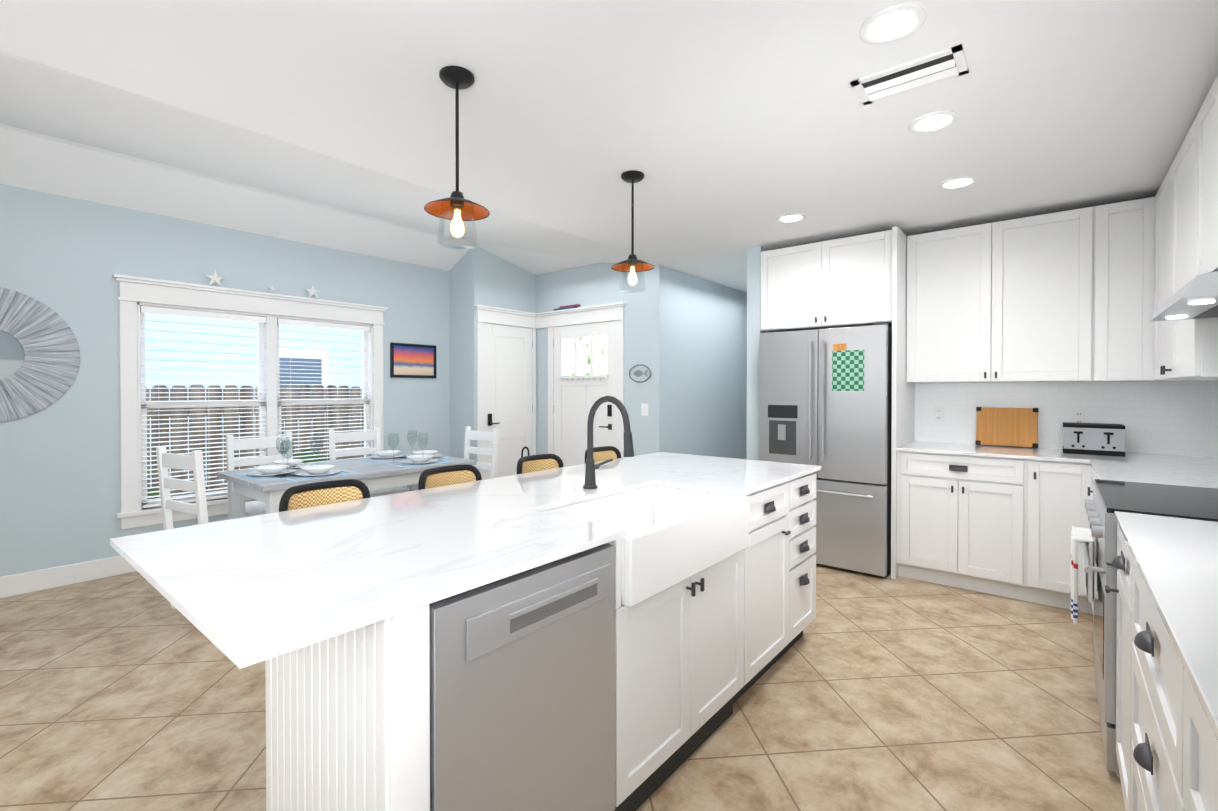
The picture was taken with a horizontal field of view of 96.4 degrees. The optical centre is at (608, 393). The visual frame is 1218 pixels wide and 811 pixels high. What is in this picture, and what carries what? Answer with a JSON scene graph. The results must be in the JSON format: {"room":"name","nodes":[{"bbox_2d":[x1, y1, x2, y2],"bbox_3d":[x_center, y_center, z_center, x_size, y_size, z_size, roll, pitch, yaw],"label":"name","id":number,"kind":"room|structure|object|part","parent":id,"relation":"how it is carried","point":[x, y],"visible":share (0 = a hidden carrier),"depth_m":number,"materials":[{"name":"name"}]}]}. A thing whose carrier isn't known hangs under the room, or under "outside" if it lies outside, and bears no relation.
{"room":"kitchen","nodes":[
{"label":"kitchen","id":0,"kind":"room"},
{"bbox_2d":[0,184,449,576],"bbox_3d":[-3.723,-0.259,3.690,0.120,3.100,6.060,0,1,39],"label":"wall","id":1,"kind":"structure","parent":0,"point":[65,258],"depth_m":3.82,"materials":[{"name":"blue paint"}]},
{"bbox_2d":[0,287,79,421],"bbox_3d":[-3.880,-0.246,3.379,0.030,0.864,0.864,0,1,39],"label":"mirror","id":2,"kind":"object","parent":1,"relation":"attached to","point":[39,357],"visible":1,"depth_m":3.53,"materials":[{"name":"grey glass"}]},
{"bbox_2d":[0,555,135,597],"bbox_3d":[-3.631,1.223,3.704,0.020,0.135,5.940,0,1,39],"label":"baseboard","id":3,"kind":"structure","parent":1,"relation":"attached to","point":[34,581],"depth_m":3.64,"materials":[{"name":"white wood"}]},
{"bbox_2d":[112,274,387,529],"bbox_3d":[-2.892,0.058,4.660,0.175,1.810,2.030,0,1,39],"label":"window","id":4,"kind":"structure","parent":1,"relation":"in","point":[134,292],"depth_m":4.31,"materials":[{"name":"white wood"}]},
{"bbox_2d":[204,270,225,286],"bbox_3d":[-3.099,-0.913,4.285,0.032,0.135,0.143,0,1,39],"label":"starfish","id":5,"kind":"object","parent":4,"relation":"on","point":[214,277],"visible":0.94,"depth_m":4.28,"materials":[{"name":"white"}]},
{"bbox_3d":[-2.921,0.095,4.685,0.070,1.495,1.730,0,1,39],"label":"window sash","id":6,"kind":"part","parent":4,"relation":"part of","materials":[{"name":"white wood"}]},
{"bbox_2d":[140,306,370,507],"bbox_3d":[-2.880,0.092,4.650,0.028,1.478,1.718,0,1,39],"label":"window blinds","id":7,"kind":"object","parent":4,"relation":"attached to","point":[177,312],"visible":0.83,"depth_m":4.42,"materials":[{"name":"white plastic"}]},
{"bbox_2d":[267,285,275,292],"bbox_3d":[-2.844,-0.884,4.593,0.023,0.073,0.076,0,1,39],"label":"starfish","id":8,"kind":"object","parent":4,"relation":"on","point":[271,289],"visible":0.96,"depth_m":4.59,"materials":[{"name":"white"}]},
{"bbox_2d":[306,284,319,298],"bbox_3d":[-2.636,-0.913,4.849,0.030,0.126,0.133,0,1,39],"label":"starfish","id":9,"kind":"object","parent":4,"relation":"on","point":[312,291],"visible":0.98,"depth_m":4.84,"materials":[{"name":"white"}]},
{"bbox_2d":[390,342,436,377],"bbox_3d":[-2.022,-0.341,5.647,0.022,0.350,0.515,0,1,39],"label":"picture frame","id":10,"kind":"object","parent":1,"relation":"attached to","point":[412,360],"visible":0.98,"depth_m":5.63,"materials":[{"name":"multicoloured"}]},
{"bbox_2d":[450,245,535,461],"bbox_3d":[-1.351,-0.281,6.232,0.560,3.100,0.880,0,1,39],"label":"wall","id":11,"kind":"structure","parent":0,"point":[479,276],"depth_m":5.87,"materials":[{"name":"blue paint"}]},
{"bbox_2d":[485,323,532,478],"bbox_3d":[-1.087,0.253,6.059,0.070,2.019,0.695,0,1,39],"label":"closet door","id":12,"kind":"structure","parent":11,"relation":"in","point":[508,384],"depth_m":6.06,"materials":[{"name":"white wood"}]},
{"bbox_2d":[0,563,1125,810],"bbox_3d":[-0.273,1.321,3.122,6.190,0.050,9.540,0,1,39],"label":"floor","id":13,"kind":"structure","parent":0,"point":[136,691],"depth_m":2.22,"materials":[{"name":"tile"}]},
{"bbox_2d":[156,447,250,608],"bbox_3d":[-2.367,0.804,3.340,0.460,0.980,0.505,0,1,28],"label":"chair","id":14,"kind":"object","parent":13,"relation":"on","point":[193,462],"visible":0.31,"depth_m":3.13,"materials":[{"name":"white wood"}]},
{"bbox_2d":[226,432,292,515],"bbox_3d":[-2.521,0.798,4.071,0.505,0.980,0.460,0,1,39],"label":"chair","id":15,"kind":"object","parent":13,"relation":"on","point":[254,508],"visible":0.25,"depth_m":4.12,"materials":[{"name":"white wood"}]},
{"bbox_2d":[279,479,369,511],"bbox_3d":[-0.901,0.815,1.867,0.423,0.984,0.388,0,1,39],"label":"stool","id":16,"kind":"object","parent":13,"relation":"on","point":[314,494],"visible":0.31,"depth_m":1.99,"materials":[{"name":"black"}]},
{"bbox_2d":[217,430,475,518],"bbox_3d":[-1.856,0.795,4.003,0.860,0.986,1.500,0,1,39],"label":"dining table","id":17,"kind":"object","parent":13,"relation":"on","point":[268,485],"visible":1,"depth_m":3.70,"materials":[{"name":"grey wood"},{"name":"white painted wood"}]},
{"bbox_3d":[-2.277,0.417,3.802,0.086,0.225,0.086,0,1,39],"label":"setting wine glass","id":18,"kind":"part","parent":17,"relation":"part of","materials":[{"name":"clear glass"}]},
{"bbox_3d":[-2.112,0.419,3.577,0.086,0.225,0.086,0,1,39],"label":"setting wine glass","id":19,"kind":"part","parent":17,"relation":"part of","materials":[{"name":"clear glass"}]},
{"bbox_3d":[-2.068,0.416,3.851,0.086,0.225,0.086,0,1,39],"label":"setting wine glass","id":20,"kind":"part","parent":17,"relation":"part of","materials":[{"name":"clear glass"}]},
{"bbox_3d":[-1.643,0.414,4.149,0.086,0.225,0.086,0,1,39],"label":"setting wine glass","id":21,"kind":"part","parent":17,"relation":"part of","materials":[{"name":"clear glass"}]},
{"bbox_3d":[-1.599,0.412,4.423,0.086,0.225,0.086,0,1,39],"label":"setting wine glass","id":22,"kind":"part","parent":17,"relation":"part of","materials":[{"name":"clear glass"}]},
{"bbox_3d":[-1.435,0.414,4.197,0.086,0.225,0.086,0,1,39],"label":"setting wine glass","id":23,"kind":"part","parent":17,"relation":"part of","materials":[{"name":"clear glass"}]},
{"bbox_2d":[329,427,408,497],"bbox_3d":[-2.052,0.793,4.643,0.505,0.980,0.460,0,1,39],"label":"chair","id":24,"kind":"object","parent":13,"relation":"on","point":[334,438],"visible":0.31,"depth_m":4.71,"materials":[{"name":"white wood"}]},
{"bbox_2d":[418,464,481,489],"bbox_3d":[-0.571,0.812,2.269,0.423,0.984,0.388,0,1,39],"label":"stool","id":25,"kind":"object","parent":13,"relation":"on","point":[443,476],"visible":0.15,"depth_m":2.40,"materials":[{"name":"black"}]},
{"bbox_2d":[464,426,498,477],"bbox_3d":[-1.286,0.792,4.697,0.460,0.980,0.505,0,1,39],"label":"chair","id":26,"kind":"object","parent":13,"relation":"on","point":[493,436],"visible":0.23,"depth_m":4.82,"materials":[{"name":"white wood"}]},
{"bbox_2d":[517,446,563,473],"bbox_3d":[-0.239,0.785,2.682,0.434,1.030,0.388,0,1,39],"label":"stool","id":27,"kind":"object","parent":13,"relation":"on","point":[532,463],"visible":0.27,"depth_m":2.81,"materials":[{"name":"black"}]},
{"bbox_2d":[265,468,820,810],"bbox_3d":[0.095,0.856,2.147,0.693,0.895,2.385,0,1,39],"label":"kitchen island","id":28,"kind":"object","parent":13,"relation":"on","point":[620,634],"depth_m":1.39,"materials":[{"name":"white wood"}]},
{"bbox_2d":[110,452,820,668],"bbox_3d":[-0.116,0.398,2.186,1.030,0.020,2.664,0,1,39],"label":"island countertop","id":29,"kind":"structure","parent":28,"relation":"on","point":[266,587],"depth_m":1.40,"materials":[{"name":"white stone"}]},
{"bbox_2d":[578,396,637,487],"bbox_3d":[0.029,0.198,2.218,0.252,0.381,0.161,0,1,39],"label":"faucet","id":30,"kind":"object","parent":29,"relation":"on","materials":[{"name":"black metal"}]},
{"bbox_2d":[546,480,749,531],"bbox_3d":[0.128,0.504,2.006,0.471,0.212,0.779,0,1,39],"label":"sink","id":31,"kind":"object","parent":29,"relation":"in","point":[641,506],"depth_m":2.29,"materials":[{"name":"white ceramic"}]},
{"bbox_2d":[429,543,614,810],"bbox_3d":[-0.403,0.864,1.518,0.640,0.891,0.588,0,1,39],"label":"dishwasher","id":32,"kind":"object","parent":28,"relation":"in","point":[522,660],"depth_m":1.29,"materials":[{"name":"grey metal"}]},
{"bbox_2d":[585,446,620,463],"bbox_3d":[0.079,0.805,3.062,0.423,0.984,0.388,0,1,39],"label":"stool","id":33,"kind":"object","parent":13,"relation":"on","point":[603,453],"visible":0.17,"depth_m":3.22,"materials":[{"name":"black"}]},
{"bbox_2d":[759,323,891,576],"bbox_3d":[1.752,0.390,4.280,0.916,1.768,0.764,0,1,39],"label":"fridge","id":34,"kind":"object","parent":13,"relation":"on","point":[825,399],"visible":0.88,"depth_m":3.93,"materials":[{"name":"grey metal"}]},
{"bbox_2d":[893,467,1008,597],"bbox_3d":[2.503,0.843,3.788,0.781,0.895,0.638,0,1,39],"label":"base cabinet","id":35,"kind":"object","parent":13,"relation":"on","point":[949,530],"depth_m":3.59,"materials":[{"name":"white wood"}]},
{"bbox_2d":[891,439,1217,488],"bbox_3d":[2.542,0.391,3.152,1.643,0.020,1.565,0,1,39],"label":"countertop","id":36,"kind":"structure","parent":35,"relation":"on","point":[1050,464],"depth_m":3.29,"materials":[{"name":"white stone"}]},
{"bbox_2d":[975,407,1038,447],"bbox_3d":[2.809,0.234,3.849,0.356,0.276,0.068,0,1,39],"label":"cutting board","id":37,"kind":"object","parent":36,"relation":"on","point":[1016,427],"visible":1,"depth_m":3.83,"materials":[{"name":"brown wood"}]},
{"bbox_2d":[1062,422,1124,456],"bbox_3d":[3.066,0.284,3.453,0.288,0.186,0.246,0,1,39],"label":"toaster","id":38,"kind":"object","parent":36,"relation":"on","point":[1095,439],"visible":1,"depth_m":3.37,"materials":[{"name":"silver metal"}]},
{"bbox_2d":[1009,479,1076,609],"bbox_3d":[2.834,0.845,3.480,0.387,0.895,0.694,0,1,39],"label":"base cabinet","id":39,"kind":"object","parent":13,"relation":"on","point":[1042,515],"depth_m":3.30,"materials":[{"name":"white wood"}]},
{"bbox_2d":[1077,483,1092,613],"bbox_3d":[2.853,0.851,2.767,0.669,0.895,0.536,0,1,39],"label":"base cabinet","id":40,"kind":"object","parent":13,"relation":"on","point":[1084,490],"depth_m":3.18,"materials":[{"name":"white wood"}]},
{"bbox_2d":[1109,515,1120,779],"bbox_3d":[1.791,0.863,1.442,0.628,0.895,0.465,0,1,39],"label":"base cabinet","id":41,"kind":"object","parent":13,"relation":"on","point":[1116,562],"depth_m":1.77,"materials":[{"name":"white wood"}]},
{"bbox_2d":[1093,514,1185,608],"bbox_3d":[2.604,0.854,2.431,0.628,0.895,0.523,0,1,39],"label":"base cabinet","id":42,"kind":"object","parent":13,"relation":"on","point":[1106,587],"depth_m":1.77,"materials":[{"name":"white wood"}]},
{"bbox_2d":[1070,479,1217,777],"bbox_3d":[2.143,0.835,1.963,0.722,0.901,0.772,0,1,39],"label":"range","id":43,"kind":"object","parent":13,"relation":"on","point":[1099,550],"visible":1,"depth_m":1.95,"materials":[{"name":"silver metal"}]},
{"bbox_2d":[1070,527,1094,623],"bbox_3d":[2.006,0.767,2.308,0.072,0.352,0.250,0,1,39],"label":"towel","id":44,"kind":"object","parent":43,"relation":"hanging from","point":[1078,534],"depth_m":2.23,"materials":[{"name":"white fabric"}]},
{"bbox_2d":[1121,535,1168,810],"bbox_3d":[1.423,0.866,0.993,0.628,0.895,0.820,0,1,39],"label":"base cabinet","id":45,"kind":"object","parent":13,"relation":"on","point":[1144,635],"depth_m":1.27,"materials":[{"name":"white wood"}]},
{"bbox_2d":[1114,511,1217,738],"bbox_3d":[0.858,0.415,0.307,0.635,0.020,3.397,0,1,39],"label":"countertop","id":46,"kind":"structure","parent":45,"relation":"on","point":[1177,558],"depth_m":1.15,"materials":[{"name":"white stone"}]},
{"bbox_2d":[1169,639,1217,810],"bbox_3d":[0.923,0.872,0.384,0.628,0.895,0.756,0,1,39],"label":"base cabinet","id":47,"kind":"object","parent":13,"relation":"on","point":[1193,742],"depth_m":0.83,"materials":[{"name":"white wood"}]},
{"bbox_2d":[0,0,1217,292],"bbox_3d":[-0.274,-1.378,3.106,6.200,0.348,9.550,0,1,39],"label":"ceiling","id":48,"kind":"structure","parent":0,"point":[732,130],"depth_m":2.39,"materials":[{"name":"white paint"}]},
{"bbox_2d":[424,66,489,248],"bbox_3d":[-0.571,-0.876,2.046,0.238,0.636,0.238,0,1,39],"label":"pendant light","id":49,"kind":"object","parent":48,"relation":"hanging from","point":[456,208],"visible":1,"depth_m":2.04,"materials":[{"name":"black"}]},
{"bbox_2d":[437,200,476,248],"bbox_3d":[-0.571,-0.638,2.048,0.144,0.160,0.144,0,1,39],"label":"glass jar","id":50,"kind":"object","parent":49,"relation":"on","point":[460,211],"depth_m":2.05,"materials":[{"name":"clear glass"}]},
{"bbox_2d":[611,170,653,292],"bbox_3d":[0.130,-0.884,2.995,0.238,0.636,0.238,0,1,39],"label":"pendant light","id":51,"kind":"object","parent":48,"relation":"hanging from","point":[632,264],"visible":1,"depth_m":2.99,"materials":[{"name":"black metal"}]},
{"bbox_2d":[620,263,645,292],"bbox_3d":[0.130,-0.646,2.997,0.144,0.160,0.144,0,1,39],"label":"glass jar","id":52,"kind":"object","parent":51,"relation":"on","point":[628,267],"depth_m":2.99,"materials":[{"name":"clear glass"}]},
{"bbox_2d":[776,214,805,222],"bbox_3d":[1.252,-1.205,3.743,0.194,0.008,0.194,0,1,39],"label":"recessed light","id":53,"kind":"object","parent":48,"relation":"in","point":[790,218],"visible":1,"depth_m":3.75,"materials":[{"name":"white plastic"}]},
{"bbox_2d":[859,3,926,43],"bbox_3d":[0.912,-1.188,1.755,0.194,0.008,0.194,0,1,39],"label":"recessed light","id":54,"kind":"object","parent":48,"relation":"in","point":[892,23],"visible":1,"depth_m":1.75,"materials":[{"name":"white"}]},
{"bbox_2d":[850,44,968,104],"bbox_3d":[1.129,-1.189,2.050,0.360,0.027,0.205,0,1,39],"label":"ceiling vent","id":55,"kind":"object","parent":48,"relation":"in","point":[940,66],"visible":1,"depth_m":2.03,"materials":[{"name":"white metal"}]},
{"bbox_2d":[908,111,958,132],"bbox_3d":[1.427,-1.193,2.397,0.194,0.008,0.194,0,1,39],"label":"recessed light","id":56,"kind":"object","parent":48,"relation":"in","point":[933,122],"visible":1,"depth_m":2.39,"materials":[{"name":"white"}]},
{"bbox_2d":[938,176,977,189],"bbox_3d":[1.987,-1.199,3.100,0.194,0.008,0.194,0,1,39],"label":"recessed light","id":57,"kind":"object","parent":48,"relation":"in","point":[957,182],"visible":1,"depth_m":3.09,"materials":[{"name":"white"}]},
{"bbox_2d":[536,262,746,458],"bbox_3d":[0.426,-0.287,7.025,2.300,3.100,2.600,0,1,39],"label":"wall","id":58,"kind":"structure","parent":0,"point":[685,339],"depth_m":5.79,"materials":[{"name":"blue paint"}]},
{"bbox_2d":[474,302,626,479],"bbox_3d":[-0.619,0.172,5.631,1.339,2.205,0.885,0,1,39],"label":"door frame","id":59,"kind":"structure","parent":58,"relation":"attached to","point":[550,320],"depth_m":5.79,"materials":[{"name":"white wood"}]},
{"bbox_2d":[554,304,579,310],"bbox_3d":[-0.467,-0.955,6.034,0.370,0.039,0.048,0,1,39],"label":"books","id":60,"kind":"object","parent":59,"relation":"on","point":[567,307],"visible":0.96,"depth_m":6.00,"materials":[{"name":"blue paper"}]},
{"bbox_2d":[553,321,615,466],"bbox_3d":[-0.295,0.254,5.894,0.915,2.017,0.067,0,1,39],"label":"entry door","id":61,"kind":"structure","parent":58,"relation":"in","point":[584,367],"depth_m":5.92,"materials":[{"name":"white wood"}]},
{"bbox_2d":[629,364,650,381],"bbox_3d":[0.307,-0.204,5.431,0.272,0.182,0.013,0,1,39],"label":"fish sign","id":62,"kind":"object","parent":58,"relation":"attached to","point":[637,373],"visible":1,"depth_m":5.43,"materials":[{"name":"silver metal"}]},
{"bbox_2d":[641,403,647,415],"bbox_3d":[0.354,0.156,5.397,0.080,0.120,0.010,0,1,39],"label":"light switch","id":63,"kind":"object","parent":58,"relation":"attached to","point":[644,409],"visible":1,"depth_m":5.39,"materials":[{"name":"white plastic"}]},
{"bbox_2d":[747,246,768,459],"bbox_3d":[2.033,-0.275,5.531,0.120,3.100,2.630,0,1,39],"label":"wall","id":64,"kind":"structure","parent":0,"point":[753,292],"depth_m":4.51,"materials":[{"name":"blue paint"}]},
{"bbox_2d":[967,381,1141,382],"bbox_3d":[2.729,-0.263,4.086,2.790,3.100,0.120,0,1,39],"label":"wall","id":65,"kind":"structure","parent":0,"point":[1120,381],"depth_m":3.53,"materials":[{"name":"grey paint"}]},
{"bbox_2d":[761,243,812,331],"bbox_3d":[1.638,-0.841,4.509,0.552,0.650,0.598,0,1,39],"label":"upper cabinet","id":66,"kind":"object","parent":65,"relation":"attached to","point":[786,273],"depth_m":4.32,"materials":[{"name":"white wood"}]},
{"bbox_2d":[813,227,904,330],"bbox_3d":[1.977,-0.839,4.231,0.552,0.650,0.598,0,1,39],"label":"upper cabinet","id":67,"kind":"object","parent":65,"relation":"attached to","point":[859,280],"depth_m":3.97,"materials":[{"name":"white wood"}]},
{"bbox_2d":[901,225,976,382],"bbox_3d":[2.516,-0.622,3.952,0.577,1.078,0.348,0,1,39],"label":"upper cabinet","id":68,"kind":"object","parent":65,"relation":"attached to","point":[941,266],"depth_m":3.87,"materials":[{"name":"white wood"}]},
{"bbox_2d":[977,209,1076,382],"bbox_3d":[2.893,-0.620,3.643,0.643,1.078,0.348,0,1,39],"label":"upper cabinet","id":69,"kind":"object","parent":65,"relation":"attached to","point":[1049,315],"depth_m":3.56,"materials":[{"name":"white wood"}]},
{"bbox_2d":[915,381,1217,456],"bbox_3d":[1.215,-0.009,1.532,1.643,0.806,5.748,0,1,39],"label":"backsplash","id":70,"kind":"structure","parent":65,"relation":"attached to","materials":[{"name":"tile"}]},
{"bbox_2d":[933,406,944,421],"bbox_3d":[2.522,0.157,4.160,0.075,0.120,0.010,0,1,39],"label":"outlet","id":71,"kind":"object","parent":70,"relation":"attached to","point":[938,413],"visible":1,"depth_m":4.16,"materials":[{"name":"white plastic"}]},
{"bbox_2d":[1072,409,1085,422],"bbox_3d":[3.148,0.161,3.647,0.075,0.120,0.010,0,1,39],"label":"outlet","id":72,"kind":"object","parent":70,"relation":"attached to","point":[1078,415],"visible":0.81,"depth_m":3.64,"materials":[{"name":"white plastic"}]},
{"bbox_2d":[1077,199,1140,382],"bbox_3d":[3.151,-0.618,3.384,0.351,1.078,0.420,0,1,39],"label":"upper cabinet","id":73,"kind":"object","parent":65,"relation":"attached to","point":[1108,235],"depth_m":3.31,"materials":[{"name":"white wood"}]},
{"bbox_2d":[1141,170,1168,382],"bbox_3d":[3.093,-0.613,2.830,0.394,1.078,0.694,0,1,39],"label":"upper cabinet","id":74,"kind":"object","parent":0,"relation":"attached to","point":[1154,210],"depth_m":3.15,"materials":[{"name":"white wood"}]},
{"bbox_2d":[1169,116,1217,382],"bbox_3d":[2.736,-0.609,2.359,0.348,1.078,0.731,0,1,39],"label":"upper cabinet","id":75,"kind":"object","parent":0,"relation":"attached to","point":[1193,343],"depth_m":2.47,"materials":[{"name":"white wood"}]},
{"bbox_2d":[1149,271,1217,321],"bbox_3d":[2.240,-0.369,1.873,0.470,0.139,0.776,0,1,39],"label":"range hood","id":76,"kind":"object","parent":75,"relation":"attached to","point":[1195,297],"visible":1,"depth_m":1.85,"materials":[{"name":"silver metal"}]},
{"bbox_2d":[1193,93,1208,277],"bbox_3d":[2.401,-0.794,1.950,0.348,0.700,0.453,0,1,39],"label":"upper cabinet","id":77,"kind":"object","parent":0,"relation":"attached to","point":[1201,128],"depth_m":2.18,"materials":[{"name":"white wood"}]},
{"bbox_2d":[1205,75,1217,272],"bbox_3d":[2.192,-0.792,1.695,0.348,0.700,0.454,0,1,39],"label":"upper cabinet","id":78,"kind":"object","parent":0,"relation":"attached to","point":[1211,172],"depth_m":2.03,"materials":[{"name":"white wood"}]},
{"label":"outside","id":79,"kind":"structure","parent":0,"visible":0},
{"bbox_2d":[147,447,329,498],"bbox_3d":[-3.336,1.022,6.346,2.600,0.893,13.000,0,1,39],"label":"ground","id":80,"kind":"structure","parent":79,"point":[297,454],"depth_m":5.77,"materials":[{"name":"green"}]},
{"bbox_2d":[146,385,363,495],"bbox_3d":[-3.444,0.581,6.440,0.070,1.370,11.013,0,1,39],"label":"fence","id":81,"kind":"object","parent":80,"relation":"on","point":[341,392],"visible":0.12,"depth_m":5.70,"materials":[{"name":"brown wood"}]},
{"bbox_2d":[145,313,361,486],"bbox_3d":[-4.407,-1.139,7.207,0.150,5.200,13.000,0,1,39],"label":"house","id":82,"kind":"structure","parent":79,"point":[246,358],"depth_m":6.82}
]}

